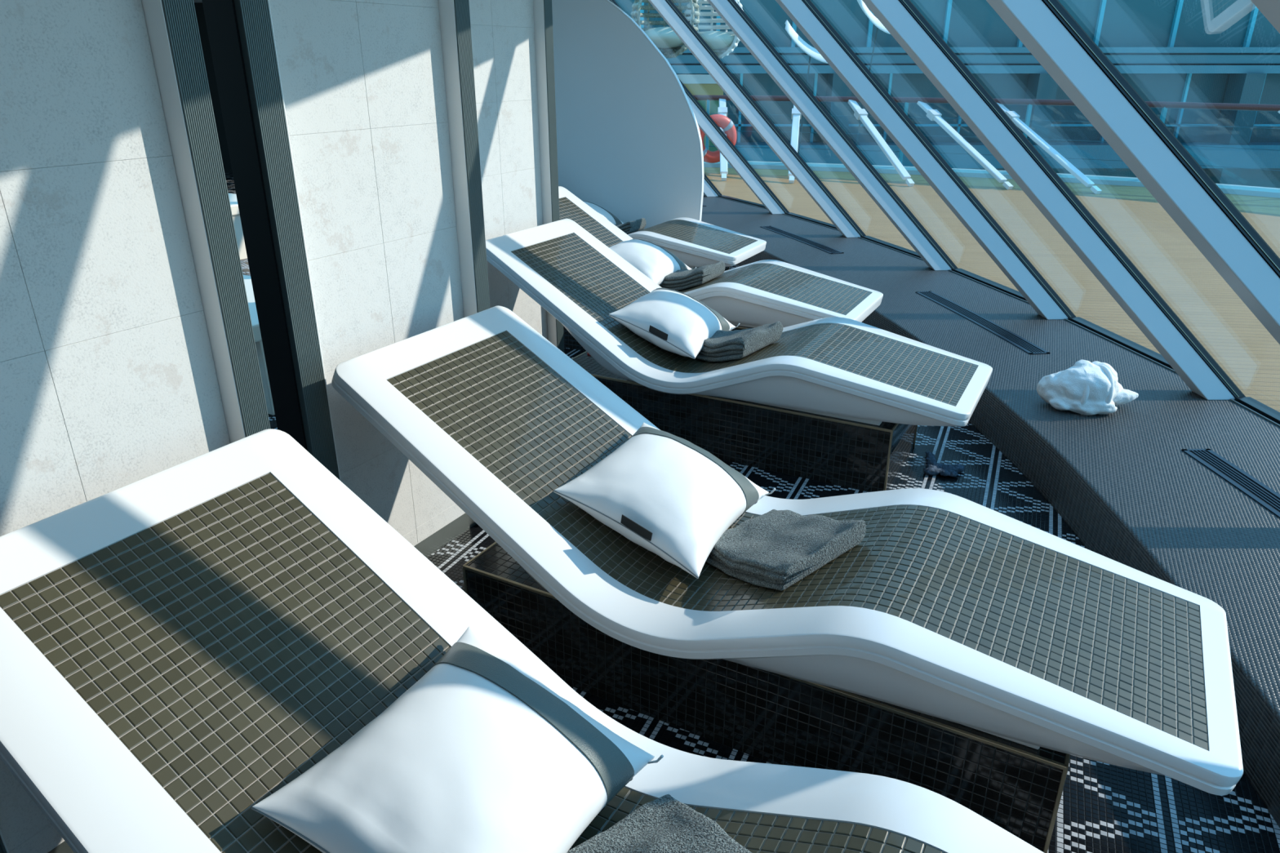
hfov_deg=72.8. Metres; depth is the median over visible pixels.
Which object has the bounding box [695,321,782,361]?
folded towel
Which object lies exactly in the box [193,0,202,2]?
ceiling
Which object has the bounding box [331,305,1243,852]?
lounger
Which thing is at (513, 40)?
wall
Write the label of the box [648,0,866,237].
window
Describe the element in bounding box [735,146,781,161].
floor
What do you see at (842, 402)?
lounger
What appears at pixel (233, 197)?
bench
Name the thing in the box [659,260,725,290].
folded towel
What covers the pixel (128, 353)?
wall
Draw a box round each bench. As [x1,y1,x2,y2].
[228,193,247,260]
[243,275,275,415]
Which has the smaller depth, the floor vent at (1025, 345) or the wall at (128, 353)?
the wall at (128, 353)
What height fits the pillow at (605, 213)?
0.231 m
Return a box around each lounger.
[0,428,1044,852]
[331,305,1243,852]
[485,218,992,492]
[558,186,883,351]
[627,217,766,271]
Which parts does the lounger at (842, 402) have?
edge trim, plate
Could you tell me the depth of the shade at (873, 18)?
13.10 m
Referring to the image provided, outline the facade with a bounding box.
[614,0,1279,187]
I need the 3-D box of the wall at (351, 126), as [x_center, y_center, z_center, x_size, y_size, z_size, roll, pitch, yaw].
[-0.716,-0.726,2.312,0.115,2.540,0.773,12,26,27]
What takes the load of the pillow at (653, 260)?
on the lounger at (759, 293)
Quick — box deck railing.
[693,94,1279,197]
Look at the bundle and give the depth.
3.45 m
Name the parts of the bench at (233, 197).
seat, leg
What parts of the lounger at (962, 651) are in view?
edge trim, plate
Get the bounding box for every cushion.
[644,26,684,48]
[698,31,734,49]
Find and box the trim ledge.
[701,194,1279,827]
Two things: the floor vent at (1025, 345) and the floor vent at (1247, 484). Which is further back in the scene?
the floor vent at (1025, 345)
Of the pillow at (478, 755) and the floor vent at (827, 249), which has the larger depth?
the floor vent at (827, 249)
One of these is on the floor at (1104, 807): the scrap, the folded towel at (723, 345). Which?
the scrap
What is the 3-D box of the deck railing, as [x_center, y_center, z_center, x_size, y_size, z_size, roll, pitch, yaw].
[3.676,-3.083,9.529,14.426,0.892,2.800,14,27,30]
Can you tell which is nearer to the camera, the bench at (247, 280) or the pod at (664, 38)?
the bench at (247, 280)
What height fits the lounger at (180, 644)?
0.802 m
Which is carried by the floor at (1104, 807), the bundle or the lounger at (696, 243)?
the lounger at (696, 243)
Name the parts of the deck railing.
post, post, handrail, post, post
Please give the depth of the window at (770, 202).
8.00 m
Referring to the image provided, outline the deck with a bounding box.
[703,167,1279,412]
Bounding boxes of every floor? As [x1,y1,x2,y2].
[224,173,1279,852]
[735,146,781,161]
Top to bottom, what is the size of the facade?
8.000 m
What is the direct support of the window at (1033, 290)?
on the trim ledge
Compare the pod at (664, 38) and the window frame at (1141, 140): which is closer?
the window frame at (1141, 140)
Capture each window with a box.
[609,0,789,213]
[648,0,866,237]
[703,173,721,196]
[706,0,958,270]
[775,0,1075,319]
[862,0,1245,399]
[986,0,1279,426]
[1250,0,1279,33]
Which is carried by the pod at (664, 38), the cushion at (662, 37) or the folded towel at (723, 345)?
the cushion at (662, 37)
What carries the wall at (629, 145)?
on the floor at (1104, 807)
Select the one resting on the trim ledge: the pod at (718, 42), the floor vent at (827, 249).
the floor vent at (827, 249)
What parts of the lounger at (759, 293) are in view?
edge trim, plate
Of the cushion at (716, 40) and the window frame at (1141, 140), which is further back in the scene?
the cushion at (716, 40)
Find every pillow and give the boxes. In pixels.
[250,626,663,852]
[553,422,775,578]
[582,200,623,224]
[608,238,696,285]
[608,287,739,359]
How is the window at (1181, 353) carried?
on the trim ledge
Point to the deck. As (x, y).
(1150, 238)
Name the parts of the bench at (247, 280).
seat, leg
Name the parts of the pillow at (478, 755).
zip pull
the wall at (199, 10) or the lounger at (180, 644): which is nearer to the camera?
the lounger at (180, 644)
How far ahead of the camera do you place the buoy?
10.77 m
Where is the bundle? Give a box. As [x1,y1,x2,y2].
[1036,360,1138,415]
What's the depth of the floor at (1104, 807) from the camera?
2.00 m
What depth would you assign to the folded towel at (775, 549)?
2.03 m
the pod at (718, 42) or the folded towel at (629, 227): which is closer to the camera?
the folded towel at (629, 227)
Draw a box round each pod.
[631,0,699,57]
[684,0,743,57]
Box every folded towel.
[566,794,751,852]
[614,217,646,234]
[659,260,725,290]
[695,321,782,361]
[706,509,866,591]
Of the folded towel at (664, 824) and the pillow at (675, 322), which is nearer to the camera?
the folded towel at (664, 824)
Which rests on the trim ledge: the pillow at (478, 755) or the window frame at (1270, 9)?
the window frame at (1270, 9)
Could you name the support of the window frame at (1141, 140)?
on the trim ledge
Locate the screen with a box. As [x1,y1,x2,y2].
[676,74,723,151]
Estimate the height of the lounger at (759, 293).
0.802 m
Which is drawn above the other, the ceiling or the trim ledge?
the ceiling
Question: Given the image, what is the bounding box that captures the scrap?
[923,451,964,477]
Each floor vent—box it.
[760,226,844,253]
[915,290,1050,354]
[1181,448,1279,518]
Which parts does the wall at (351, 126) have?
panel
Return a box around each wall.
[0,0,270,852]
[194,2,232,173]
[201,0,489,557]
[468,0,564,352]
[551,0,704,231]
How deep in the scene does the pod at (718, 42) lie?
11.98 m
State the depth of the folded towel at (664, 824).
1.31 m
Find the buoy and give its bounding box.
[698,114,736,163]
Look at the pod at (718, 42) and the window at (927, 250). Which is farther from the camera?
the pod at (718, 42)
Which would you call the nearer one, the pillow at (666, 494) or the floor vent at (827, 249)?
the pillow at (666, 494)

